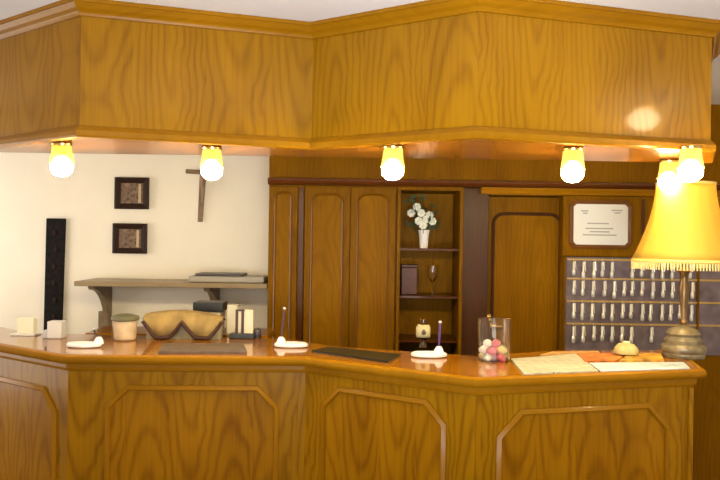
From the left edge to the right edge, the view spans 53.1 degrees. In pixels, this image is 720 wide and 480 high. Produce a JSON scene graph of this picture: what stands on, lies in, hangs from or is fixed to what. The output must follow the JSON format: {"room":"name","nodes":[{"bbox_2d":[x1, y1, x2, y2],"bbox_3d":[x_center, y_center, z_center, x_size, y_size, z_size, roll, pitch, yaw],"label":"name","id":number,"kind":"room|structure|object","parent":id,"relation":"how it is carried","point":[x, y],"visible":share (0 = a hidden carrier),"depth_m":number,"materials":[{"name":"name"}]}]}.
{"room":"hotel lobby","nodes":[
{"label":"hotel lobby","id":0,"kind":"room"},
{"bbox_2d":[0,152,268,333],"bbox_3d":[-1.956,0.379,4.450,2.900,2.385,0.100,1,0,0],"label":"wall","id":1,"kind":"structure","parent":0,"point":[232,235],"depth_m":4.40,"materials":[{"name":"beige paint"}]},
{"bbox_2d":[44,218,65,329],"bbox_3d":[-1.858,0.209,4.380,0.122,0.682,0.030,1,0,0],"label":"wall plaque","id":2,"kind":"object","parent":1,"relation":"attached to","point":[55,227],"visible":0.94,"depth_m":4.37,"materials":[{"name":"black"}]},
{"bbox_2d":[112,223,147,253],"bbox_3d":[-1.401,-0.009,4.381,0.205,0.183,0.030,1,0,0],"label":"framed picture","id":3,"kind":"object","parent":1,"relation":"attached to","point":[127,238],"visible":1,"depth_m":4.38,"materials":[{"name":"black wood"}]},
{"bbox_2d":[114,177,149,208],"bbox_3d":[-1.389,-0.284,4.381,0.205,0.192,0.030,1,0,0],"label":"framed picture","id":4,"kind":"object","parent":1,"relation":"attached to","point":[129,192],"visible":1,"depth_m":4.38,"materials":[{"name":"black wood"}]},
{"bbox_2d":[74,278,267,328],"bbox_3d":[-1.068,0.450,4.224,1.089,0.420,0.348,1,0,0],"label":"wall shelf","id":5,"kind":"object","parent":1,"relation":"attached to","point":[102,287],"visible":0.69,"depth_m":4.09,"materials":[{"name":"brown wood"}]},
{"bbox_2d":[189,272,267,282],"bbox_3d":[-0.763,0.218,4.225,0.430,0.049,0.230,1,0,0],"label":"flat device","id":6,"kind":"object","parent":5,"relation":"on","point":[229,277],"visible":0.9,"depth_m":4.11,"materials":[{"name":"beige plastic"}]},
{"bbox_2d":[186,168,205,221],"bbox_3d":[-0.959,-0.283,4.373,0.211,0.347,0.044,1,0,0],"label":"crucifix","id":7,"kind":"object","parent":1,"relation":"attached to","point":[202,180],"visible":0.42,"depth_m":4.38,"materials":[{"name":"brown wood"}]},
{"bbox_2d":[0,0,719,104],"bbox_3d":[0.012,-0.835,0.450,6.800,0.100,8.100,1,0,0],"label":"ceiling","id":8,"kind":"structure","parent":0,"point":[299,10],"depth_m":2.42,"materials":[{"name":"white paint"}]},
{"bbox_2d":[0,0,719,190],"bbox_3d":[-0.403,-0.503,2.704,3.705,0.574,1.228,1,0,0],"label":"canopy","id":9,"kind":"object","parent":8,"relation":"hanging from","point":[690,166],"depth_m":2.48,"materials":[{"name":"brown wood"}]},
{"bbox_3d":[-0.024,1.650,0.400,6.800,0.100,8.000,1,0,0],"label":"floor","id":10,"kind":"structure","parent":0,"visible":0},
{"bbox_2d":[267,185,304,340],"bbox_3d":[-0.422,0.643,4.192,0.198,1.901,0.405,1,0,0],"label":"tall cabinet","id":11,"kind":"object","parent":10,"relation":"on","point":[286,202],"visible":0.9,"depth_m":4.00,"materials":[{"name":"brown wood"}]},
{"bbox_2d":[0,352,696,479],"bbox_3d":[-0.361,1.036,2.859,3.384,1.117,0.839,1,0,4],"label":"reception counter","id":12,"kind":"object","parent":10,"relation":"on","point":[58,421],"depth_m":2.74,"materials":[{"name":"brown wood"}]},
{"bbox_2d":[0,327,706,387],"bbox_3d":[-0.461,0.459,3.022,3.576,0.032,0.973,1,0,11],"label":"countertop","id":13,"kind":"structure","parent":12,"relation":"on","point":[459,370],"depth_m":2.72,"materials":[{"name":"brown wood"}]},
{"bbox_2d":[10,317,40,335],"bbox_3d":[-1.505,0.388,3.245,0.110,0.079,0.070,1,0,0],"label":"napkin holder","id":14,"kind":"object","parent":13,"relation":"on","point":[25,326],"visible":1,"depth_m":3.22,"materials":[{"name":"white ceramic"}]},
{"bbox_2d":[42,320,66,338],"bbox_3d":[-1.343,0.392,3.164,0.085,0.075,0.060,1,0,0],"label":"box","id":15,"kind":"object","parent":13,"relation":"on","point":[56,329],"visible":1,"depth_m":3.13,"materials":[{"name":"white"}]},
{"bbox_2d":[66,327,103,347],"bbox_3d":[-1.115,0.394,2.918,0.148,0.078,0.078,1,0,0],"label":"stand","id":16,"kind":"object","parent":13,"relation":"on","point":[98,341],"visible":1,"depth_m":2.91,"materials":[{"name":"white plastic"}]},
{"bbox_2d":[94,337,103,343],"bbox_3d":[-1.062,0.407,2.926,0.040,0.029,0.039,1,0,0],"label":"socket","id":17,"kind":"object","parent":16,"relation":"attached to","point":[98,340],"depth_m":2.91,"materials":[{"name":"white plastic"}]},
{"bbox_2d":[111,313,139,340],"bbox_3d":[-1.022,0.378,3.133,0.120,0.114,0.120,1,0,0],"label":"pot","id":18,"kind":"object","parent":13,"relation":"on","point":[124,325],"visible":1,"depth_m":3.09,"materials":[{"name":"yellow ceramic"}]},
{"bbox_2d":[85,326,274,338],"bbox_3d":[-0.851,0.453,3.480,0.847,0.030,0.280,1,0,0],"label":"ledge","id":19,"kind":"object","parent":13,"relation":"attached to","point":[268,333],"visible":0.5,"depth_m":3.43,"materials":[{"name":"brown wood"}]},
{"bbox_2d":[193,300,226,330],"bbox_3d":[-0.717,0.366,3.450,0.142,0.145,0.120,1,0,0],"label":"printer","id":20,"kind":"object","parent":19,"relation":"on","point":[218,307],"visible":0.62,"depth_m":3.39,"materials":[{"name":"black plastic"}]},
{"bbox_2d":[227,304,238,333],"bbox_3d":[-0.603,0.374,3.420,0.048,0.134,0.060,1,0,0],"label":"carton","id":21,"kind":"object","parent":19,"relation":"on","point":[231,308],"visible":0.73,"depth_m":3.39,"materials":[{"name":"beige cardboard"}]},
{"bbox_2d":[141,310,225,339],"bbox_3d":[-0.780,0.374,3.200,0.361,0.127,0.112,1,0,0],"label":"basket","id":22,"kind":"object","parent":13,"relation":"on","point":[165,324],"visible":1,"depth_m":3.17,"materials":[{"name":"brown wicker"}]},
{"bbox_2d":[158,343,246,352],"bbox_3d":[-0.630,0.435,2.902,0.357,0.009,0.217,1,0,-6],"label":"tray","id":23,"kind":"object","parent":13,"relation":"on","point":[165,347],"visible":1,"depth_m":2.87,"materials":[{"name":"brown wood"}]},
{"bbox_2d":[229,309,254,338],"bbox_3d":[-0.528,0.377,3.244,0.110,0.130,0.060,1,0,0],"label":"desk calendar","id":24,"kind":"object","parent":13,"relation":"on","point":[244,318],"visible":0.94,"depth_m":3.23,"materials":[{"name":"grey paper"}]},
{"bbox_2d":[253,329,260,337],"bbox_3d":[-0.466,0.423,3.256,0.036,0.040,0.036,1,0,0],"label":"beaker","id":25,"kind":"object","parent":13,"relation":"on","point":[257,332],"visible":0.92,"depth_m":3.24,"materials":[{"name":"grey"}]},
{"bbox_2d":[274,307,307,347],"bbox_3d":[-0.286,0.363,3.000,0.142,0.165,0.078,1,0,0],"label":"stand","id":26,"kind":"object","parent":13,"relation":"on","point":[281,342],"visible":1,"depth_m":2.99,"materials":[{"name":"white ceramic"}]},
{"bbox_2d":[277,337,285,343],"bbox_3d":[-0.329,0.418,3.008,0.040,0.029,0.039,1,0,0],"label":"socket","id":27,"kind":"object","parent":26,"relation":"attached to","point":[281,340],"depth_m":2.99,"materials":[{"name":"white plastic"}]},
{"bbox_2d":[312,347,400,362],"bbox_3d":[-0.006,0.446,2.815,0.376,0.007,0.171,1,0,34],"label":"folder","id":28,"kind":"object","parent":13,"relation":"on","point":[385,357],"visible":1,"depth_m":2.80,"materials":[{"name":"black leather"}]},
{"bbox_2d":[411,321,446,357],"bbox_3d":[0.269,0.383,2.794,0.142,0.140,0.078,1,0,0],"label":"stand","id":29,"kind":"object","parent":13,"relation":"on","point":[438,352],"visible":1,"depth_m":2.79,"materials":[{"name":"white plastic"}]},
{"bbox_2d":[434,346,443,353],"bbox_3d":[0.307,0.427,2.802,0.040,0.029,0.039,1,0,0],"label":"socket","id":30,"kind":"object","parent":29,"relation":"attached to","point":[438,350],"depth_m":2.79,"materials":[{"name":"white plastic"}]},
{"bbox_2d":[477,317,510,362],"bbox_3d":[0.510,0.379,2.742,0.128,0.156,0.128,1,0,0],"label":"glass jar","id":31,"kind":"object","parent":13,"relation":"on","point":[493,333],"visible":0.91,"depth_m":2.69,"materials":[{"name":"clear glass"}]},
{"bbox_2d":[511,354,597,374],"bbox_3d":[0.712,0.457,2.668,0.314,0.005,0.459,1,0,0],"label":"newspaper","id":32,"kind":"object","parent":13,"relation":"on","point":[565,363],"visible":1,"depth_m":2.62,"materials":[{"name":"beige paper"}]},
{"bbox_2d":[540,351,599,355],"bbox_3d":[0.849,0.460,2.934,0.294,0.004,0.061,1,0,-16],"label":"leaflet","id":33,"kind":"object","parent":13,"relation":"on","point":[552,352],"visible":0.86,"depth_m":2.93,"materials":[{"name":"orange paper"}]},
{"bbox_2d":[578,353,626,362],"bbox_3d":[0.966,0.459,2.812,0.285,0.008,0.180,1,0,-11],"label":"leaflet","id":34,"kind":"object","parent":13,"relation":"on","point":[587,357],"visible":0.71,"depth_m":2.79,"materials":[{"name":"orange paper"}]},
{"bbox_2d":[589,362,689,371],"bbox_3d":[1.037,0.463,2.631,0.414,0.003,0.170,1,0,-8],"label":"leaflet","id":35,"kind":"object","parent":13,"relation":"on","point":[603,366],"visible":0.93,"depth_m":2.63,"materials":[{"name":"white paper"}]},
{"bbox_2d":[619,353,663,361],"bbox_3d":[1.113,0.460,2.801,0.137,0.011,0.306,1,0,32],"label":"brochure","id":36,"kind":"object","parent":13,"relation":"on","point":[642,357],"visible":0.93,"depth_m":2.76,"materials":[{"name":"orange paper"}]},
{"bbox_2d":[613,341,638,354],"bbox_3d":[1.058,0.426,2.863,0.096,0.049,0.097,1,0,0],"label":"bell","id":37,"kind":"object","parent":36,"relation":"on","point":[624,348],"visible":1,"depth_m":2.83,"materials":[{"name":"gold metal"}]},
{"bbox_2d":[631,181,719,359],"bbox_3d":[1.300,0.120,2.886,0.404,0.697,0.404,1,0,26],"label":"table lamp","id":38,"kind":"object","parent":13,"relation":"on","point":[683,226],"visible":0.95,"depth_m":2.79,"materials":[{"name":"yellow fabric"}]},
{"bbox_2d":[303,185,396,349],"bbox_3d":[-0.063,0.649,4.192,0.515,1.901,0.405,1,0,0],"label":"tall cabinet","id":39,"kind":"object","parent":10,"relation":"on","point":[350,232],"visible":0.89,"depth_m":4.00,"materials":[{"name":"brown wood"}]},
{"bbox_2d":[395,186,463,354],"bbox_3d":[0.379,0.655,4.197,0.367,1.901,0.395,1,0,0],"label":"shelving unit","id":40,"kind":"object","parent":10,"relation":"on","point":[444,250],"visible":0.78,"depth_m":4.30,"materials":[{"name":"brown wood"}]},
{"bbox_2d":[401,264,417,293],"bbox_3d":[0.284,0.227,4.180,0.094,0.171,0.084,1,0,0],"label":"box","id":41,"kind":"object","parent":40,"relation":"on","point":[408,271],"visible":1,"depth_m":4.14,"materials":[{"name":"red"}]},
{"bbox_2d":[403,194,439,247],"bbox_3d":[0.350,-0.108,4.113,0.222,0.310,0.126,1,0,0],"label":"flower vase","id":42,"kind":"object","parent":40,"relation":"on","point":[423,234],"visible":1,"depth_m":4.09,"materials":[{"name":"white ceramic"}]},
{"bbox_2d":[416,319,430,347],"bbox_3d":[0.266,0.393,3.026,0.061,0.120,0.061,1,0,-45],"label":"bottle","id":43,"kind":"object","parent":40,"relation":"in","point":[423,329],"visible":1,"depth_m":3.01,"materials":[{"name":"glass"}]},
{"bbox_2d":[399,334,456,342],"bbox_3d":[0.381,0.569,4.164,0.329,0.012,0.268,1,0,0],"label":"shelf","id":44,"kind":"object","parent":40,"relation":"attached to","point":[445,338],"depth_m":4.10,"materials":[{"name":"brown wood"}]},
{"bbox_2d":[399,292,457,298],"bbox_3d":[0.384,0.321,4.164,0.329,0.012,0.268,1,0,0],"label":"shelf","id":45,"kind":"object","parent":40,"relation":"attached to","point":[420,295],"depth_m":4.10,"materials":[{"name":"brown wood"}]},
{"bbox_2d":[400,248,458,250],"bbox_3d":[0.388,0.054,4.164,0.329,0.012,0.268,1,0,0],"label":"shelf","id":46,"kind":"object","parent":40,"relation":"attached to","point":[401,249],"depth_m":4.03,"materials":[{"name":"brown wood"}]},
{"bbox_2d":[427,265,437,295],"bbox_3d":[0.412,0.230,4.100,0.060,0.170,0.059,1,0,0],"label":"stemmed glass","id":47,"kind":"object","parent":40,"relation":"on","point":[432,270],"visible":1,"depth_m":4.08,"materials":[{"name":"brown"}]},
{"bbox_2d":[461,188,488,355],"bbox_3d":[0.638,0.659,4.115,0.144,1.901,0.170,1,0,0],"label":"trim","id":48,"kind":"structure","parent":10,"relation":"on","point":[476,205],"depth_m":4.03,"materials":[{"name":"brown wood"}]},
{"bbox_2d":[487,197,559,353],"bbox_3d":[0.928,0.684,4.085,0.437,1.858,0.109,1,0,0],"label":"door","id":49,"kind":"structure","parent":48,"relation":"attached to","point":[523,236],"depth_m":4.10,"materials":[{"name":"brown wood"}]},
{"bbox_3d":[1.444,0.429,4.450,3.900,2.385,0.100,1,0,0],"label":"wall","id":50,"kind":"structure","parent":0,"visible":0},
{"bbox_2d":[489,194,566,197],"bbox_3d":[0.944,-0.267,4.095,0.433,0.040,0.130,1,0,0],"label":"trim","id":51,"kind":"structure","parent":50,"relation":"attached to","point":[490,195],"depth_m":4.04,"materials":[{"name":"brown wood"}]},
{"bbox_2d":[557,195,719,479],"bbox_3d":[1.855,0.695,4.199,1.469,1.865,0.392,1,0,0],"label":"panelling","id":52,"kind":"object","parent":50,"relation":"attached to","point":[706,409],"visible":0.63,"depth_m":4.05,"materials":[{"name":"brown wood"}]},
{"bbox_2d":[268,105,719,197],"bbox_3d":[1.051,-0.509,4.181,3.113,0.517,0.429,1,0,0],"label":"frieze","id":53,"kind":"object","parent":52,"relation":"on","point":[506,177],"visible":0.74,"depth_m":4.01,"materials":[{"name":"brown wood"}]},
{"bbox_2d":[569,200,632,248],"bbox_3d":[1.339,-0.086,4.002,0.350,0.272,0.018,1,0,0],"label":"framed certificate","id":54,"kind":"object","parent":52,"relation":"attached to","point":[593,224],"visible":1,"depth_m":4.00,"materials":[{"name":"white paper"}]},
{"bbox_2d":[562,257,719,355],"bbox_3d":[1.634,0.372,4.037,0.996,0.540,0.023,1,0,0],"label":"key rack","id":55,"kind":"object","parent":52,"relation":"attached to","point":[706,301],"visible":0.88,"depth_m":4.04,"materials":[{"name":"grey fabric"}]},
{"bbox_2d":[571,323,575,342],"bbox_3d":[1.189,0.519,4.015,0.021,0.112,0.024,1,0,-28],"label":"key","id":56,"kind":"object","parent":55,"relation":"hanging from","point":[573,327],"visible":1,"depth_m":4.01,"materials":[{"name":"silver metal"}]},
{"bbox_2d":[571,300,575,318],"bbox_3d":[1.190,0.388,4.015,0.021,0.103,0.024,1,0,-40],"label":"key","id":57,"kind":"object","parent":55,"relation":"hanging from","point":[573,304],"visible":1,"depth_m":4.01,"materials":[{"name":"silver metal"}]},
{"bbox_2d":[572,259,575,274],"bbox_3d":[1.190,0.150,4.015,0.021,0.093,0.024,1,0,-28],"label":"key","id":58,"kind":"object","parent":55,"relation":"hanging from","point":[573,262],"visible":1,"depth_m":4.01,"materials":[{"name":"silver metal"}]},
{"bbox_2d":[572,278,575,294],"bbox_3d":[1.191,0.257,4.015,0.021,0.093,0.024,1,0,-18],"label":"key","id":59,"kind":"object","parent":55,"relation":"hanging from","point":[573,281],"visible":1,"depth_m":4.01,"materials":[{"name":"silver metal"}]},
{"bbox_2d":[580,303,583,319],"bbox_3d":[1.237,0.392,4.016,0.021,0.109,0.024,1,0,-8],"label":"key","id":60,"kind":"object","parent":55,"relation":"hanging from","point":[582,304],"visible":1,"depth_m":4.01,"materials":[{"name":"silver metal"}]},
{"bbox_2d":[581,280,584,295],"bbox_3d":[1.242,0.261,4.016,0.021,0.099,0.024,1,0,1],"label":"key","id":61,"kind":"object","parent":55,"relation":"hanging from","point":[582,282],"visible":1,"depth_m":4.01,"materials":[{"name":"silver metal"}]},
{"bbox_2d":[581,326,585,342],"bbox_3d":[1.243,0.519,4.015,0.021,0.111,0.024,1,0,-22],"label":"key","id":62,"kind":"object","parent":55,"relation":"hanging from","point":[583,327],"visible":1,"depth_m":4.01,"materials":[{"name":"silver metal"}]},
{"bbox_2d":[581,259,585,278],"bbox_3d":[1.245,0.160,4.015,0.021,0.113,0.024,1,0,-28],"label":"key","id":63,"kind":"object","parent":55,"relation":"hanging from","point":[583,263],"visible":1,"depth_m":4.01,"materials":[{"name":"silver metal"}]},
{"bbox_2d":[590,303,594,319],"bbox_3d":[1.293,0.393,4.015,0.021,0.110,0.024,1,0,-16],"label":"key","id":64,"kind":"object","parent":55,"relation":"hanging from","point":[592,305],"visible":1,"depth_m":4.01,"materials":[{"name":"silver metal"}]},
{"bbox_2d":[591,281,595,296],"bbox_3d":[1.299,0.265,4.015,0.021,0.107,0.024,1,0,-12],"label":"key","id":65,"kind":"object","parent":55,"relation":"hanging from","point":[593,282],"visible":1,"depth_m":4.01,"materials":[{"name":"silver metal"}]},
{"bbox_2d":[592,261,595,277],"bbox_3d":[1.303,0.158,4.015,0.024,0.108,0.021,1,0,43],"label":"key","id":66,"kind":"object","parent":55,"relation":"hanging from","point":[594,263],"visible":1,"depth_m":4.01,"materials":[{"name":"silver metal"}]},
{"bbox_2d":[592,324,595,340],"bbox_3d":[1.302,0.514,4.015,0.021,0.097,0.024,1,0,-45],"label":"key","id":67,"kind":"object","parent":55,"relation":"hanging from","point":[594,327],"visible":1,"depth_m":4.01,"materials":[{"name":"silver metal"}]},
{"bbox_2d":[600,326,604,340],"bbox_3d":[1.350,0.515,4.015,0.021,0.099,0.024,1,0,-12],"label":"key","id":68,"kind":"object","parent":55,"relation":"hanging from","point":[602,327],"visible":1,"depth_m":4.01,"materials":[{"name":"silver metal"}]},
{"bbox_2d":[600,259,604,276],"bbox_3d":[1.350,0.156,4.015,0.021,0.100,0.024,1,0,-12],"label":"key","id":69,"kind":"object","parent":55,"relation":"hanging from","point":[602,263],"visible":1,"depth_m":4.01,"materials":[{"name":"silver metal"}]},
{"bbox_2d":[601,301,605,318],"bbox_3d":[1.356,0.390,4.016,0.024,0.101,0.021,1,0,37],"label":"key","id":70,"kind":"object","parent":55,"relation":"hanging from","point":[603,305],"visible":1,"depth_m":4.01,"materials":[{"name":"silver metal"}]},
{"bbox_2d":[602,278,606,296],"bbox_3d":[1.362,0.264,4.016,0.024,0.102,0.021,1,0,38],"label":"key","id":71,"kind":"object","parent":55,"relation":"hanging from","point":[604,282],"visible":1,"depth_m":4.01,"materials":[{"name":"silver metal"}]},
{"bbox_2d":[610,304,613,320],"bbox_3d":[1.403,0.396,4.015,0.021,0.113,0.024,1,0,-20],"label":"key","id":72,"kind":"object","parent":55,"relation":"hanging from","point":[612,305],"visible":1,"depth_m":4.01,"materials":[{"name":"silver metal"}]},
{"bbox_2d":[610,262,613,278],"bbox_3d":[1.404,0.161,4.016,0.021,0.109,0.024,1,0,-7],"label":"key","id":73,"kind":"object","parent":55,"relation":"hanging from","point":[612,263],"visible":1,"depth_m":4.01,"materials":[{"name":"silver metal"}]},
{"bbox_2d":[610,324,613,342],"bbox_3d":[1.404,0.519,4.015,0.021,0.105,0.024,1,0,-11],"label":"key","id":74,"kind":"object","parent":55,"relation":"hanging from","point":[612,328],"visible":1,"depth_m":4.01,"materials":[{"name":"silver metal"}]},
{"bbox_2d":[612,278,616,298],"bbox_3d":[1.416,0.270,4.016,0.024,0.114,0.021,1,0,39],"label":"key","id":75,"kind":"object","parent":55,"relation":"hanging from","point":[614,282],"visible":1,"depth_m":4.01,"materials":[{"name":"silver metal"}]},
{"bbox_2d":[620,324,623,341],"bbox_3d":[1.459,0.518,4.015,0.021,0.102,0.024,1,0,-12],"label":"key","id":76,"kind":"object","parent":55,"relation":"hanging from","point":[621,328],"visible":0.95,"depth_m":4.01,"materials":[{"name":"silver metal"}]},
{"bbox_2d":[620,301,624,318],"bbox_3d":[1.462,0.389,4.015,0.021,0.096,0.024,1,0,-39],"label":"key","id":77,"kind":"object","parent":55,"relation":"hanging from","point":[622,305],"visible":1,"depth_m":4.01,"materials":[{"name":"silver metal"}]},
{"bbox_2d":[622,279,625,296],"bbox_3d":[1.471,0.265,4.016,0.024,0.100,0.021,1,0,38],"label":"key","id":78,"kind":"object","parent":55,"relation":"hanging from","point":[624,282],"visible":1,"depth_m":4.01,"materials":[{"name":"silver metal"}]},
{"bbox_2d":[629,302,632,318],"bbox_3d":[1.509,0.390,4.016,0.021,0.096,0.024,1,0,-5],"label":"key","id":79,"kind":"object","parent":55,"relation":"hanging from","point":[630,305],"visible":1,"depth_m":4.01,"materials":[{"name":"silver metal"}]},
{"bbox_2d":[629,324,633,342],"bbox_3d":[1.512,0.523,4.016,0.021,0.112,0.024,1,0,-5],"label":"key","id":80,"kind":"object","parent":55,"relation":"hanging from","point":[631,328],"visible":0.88,"depth_m":4.01,"materials":[{"name":"silver metal"}]},
{"bbox_2d":[630,281,634,295],"bbox_3d":[1.517,0.264,4.015,0.021,0.098,0.024,1,0,-10],"label":"key","id":81,"kind":"object","parent":55,"relation":"hanging from","point":[632,282],"visible":1,"depth_m":4.01,"materials":[{"name":"silver metal"}]},
{"bbox_2d":[630,268,634,278],"bbox_3d":[1.518,0.162,4.015,0.021,0.109,0.024,1,0,-28],"label":"key","id":82,"kind":"object","parent":55,"relation":"hanging from","point":[632,269],"visible":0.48,"depth_m":4.01,"materials":[{"name":"silver metal"}]},
{"bbox_2d":[640,281,643,295],"bbox_3d":[1.571,0.265,4.016,0.021,0.097,0.024,1,0,-9],"label":"key","id":83,"kind":"object","parent":55,"relation":"hanging from","point":[642,282],"visible":1,"depth_m":4.01,"materials":[{"name":"silver metal"}]},
{"bbox_2d":[640,301,644,320],"bbox_3d":[1.573,0.397,4.016,0.024,0.110,0.021,1,0,41],"label":"key","id":84,"kind":"object","parent":55,"relation":"hanging from","point":[642,305],"visible":1,"depth_m":4.01,"materials":[{"name":"silver metal"}]},
{"bbox_2d":[648,301,652,320],"bbox_3d":[1.618,0.398,4.016,0.021,0.110,0.024,1,0,-6],"label":"key","id":85,"kind":"object","parent":55,"relation":"hanging from","point":[650,305],"visible":1,"depth_m":4.01,"materials":[{"name":"silver metal"}]},
{"bbox_2d":[649,324,653,342],"bbox_3d":[1.624,0.521,4.015,0.021,0.102,0.024,1,0,-18],"label":"key","id":86,"kind":"object","parent":55,"relation":"hanging from","point":[651,328],"visible":1,"depth_m":4.01,"materials":[{"name":"silver metal"}]},
{"bbox_2d":[650,267,654,279],"bbox_3d":[1.630,0.166,4.015,0.021,0.114,0.024,1,0,-44],"label":"key","id":87,"kind":"object","parent":55,"relation":"hanging from","point":[652,270],"visible":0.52,"depth_m":4.01,"materials":[{"name":"silver metal"}]},
{"bbox_2d":[651,280,654,298],"bbox_3d":[1.631,0.272,4.015,0.021,0.112,0.024,1,0,-33],"label":"key","id":88,"kind":"object","parent":55,"relation":"hanging from","point":[652,283],"visible":1,"depth_m":4.01,"materials":[{"name":"silver metal"}]},
{"bbox_2d":[660,302,663,320],"bbox_3d":[1.683,0.397,4.016,0.024,0.107,0.021,1,0,36],"label":"key","id":89,"kind":"object","parent":55,"relation":"hanging from","point":[662,306],"visible":1,"depth_m":4.01,"materials":[{"name":"silver metal"}]},
{"bbox_2d":[660,263,664,278],"bbox_3d":[1.685,0.165,4.015,0.024,0.110,0.021,1,0,44],"label":"key","id":90,"kind":"object","parent":55,"relation":"hanging from","point":[663,270],"visible":0.56,"depth_m":4.01,"materials":[{"name":"silver metal"}]},
{"bbox_2d":[661,280,664,297],"bbox_3d":[1.688,0.269,4.015,0.024,0.103,0.021,1,0,45],"label":"key","id":91,"kind":"object","parent":55,"relation":"hanging from","point":[663,283],"visible":1,"depth_m":4.01,"materials":[{"name":"silver metal"}]},
{"bbox_2d":[668,302,672,320],"bbox_3d":[1.730,0.397,4.015,0.021,0.104,0.024,1,0,-17],"label":"key","id":92,"kind":"object","parent":55,"relation":"hanging from","point":[670,306],"visible":1,"depth_m":4.01,"materials":[{"name":"silver metal"}]},
{"bbox_2d":[670,279,674,298],"bbox_3d":[1.740,0.273,4.015,0.021,0.110,0.024,1,0,-35],"label":"key","id":93,"kind":"object","parent":55,"relation":"hanging from","point":[672,283],"visible":1,"depth_m":4.01,"materials":[{"name":"silver metal"}]},
{"bbox_2d":[670,267,674,278],"bbox_3d":[1.739,0.165,4.015,0.021,0.108,0.024,1,0,-44],"label":"key","id":94,"kind":"object","parent":55,"relation":"hanging from","point":[672,272],"visible":0.55,"depth_m":4.01,"materials":[{"name":"silver metal"}]},
{"bbox_2d":[677,302,680,318],"bbox_3d":[1.782,0.393,4.016,0.021,0.093,0.024,1,0,-5],"label":"key","id":95,"kind":"object","parent":55,"relation":"hanging from","point":[679,312],"visible":0.72,"depth_m":4.01,"materials":[{"name":"silver metal"}]},
{"bbox_2d":[688,264,692,278],"bbox_3d":[1.841,0.165,4.015,0.021,0.104,0.024,1,0,-10],"label":"key","id":96,"kind":"object","parent":55,"relation":"hanging from","point":[690,273],"visible":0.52,"depth_m":4.01,"materials":[{"name":"silver metal"}]},
{"bbox_2d":[689,302,693,320],"bbox_3d":[1.847,0.399,4.016,0.024,0.106,0.021,1,0,37],"label":"key","id":97,"kind":"object","parent":55,"relation":"hanging from","point":[691,306],"visible":1,"depth_m":4.01,"materials":[{"name":"silver metal"}]},
{"bbox_2d":[690,279,694,298],"bbox_3d":[1.853,0.274,4.016,0.024,0.109,0.021,1,0,41],"label":"key","id":98,"kind":"object","parent":55,"relation":"hanging from","point":[692,283],"visible":1,"depth_m":4.01,"materials":[{"name":"silver metal"}]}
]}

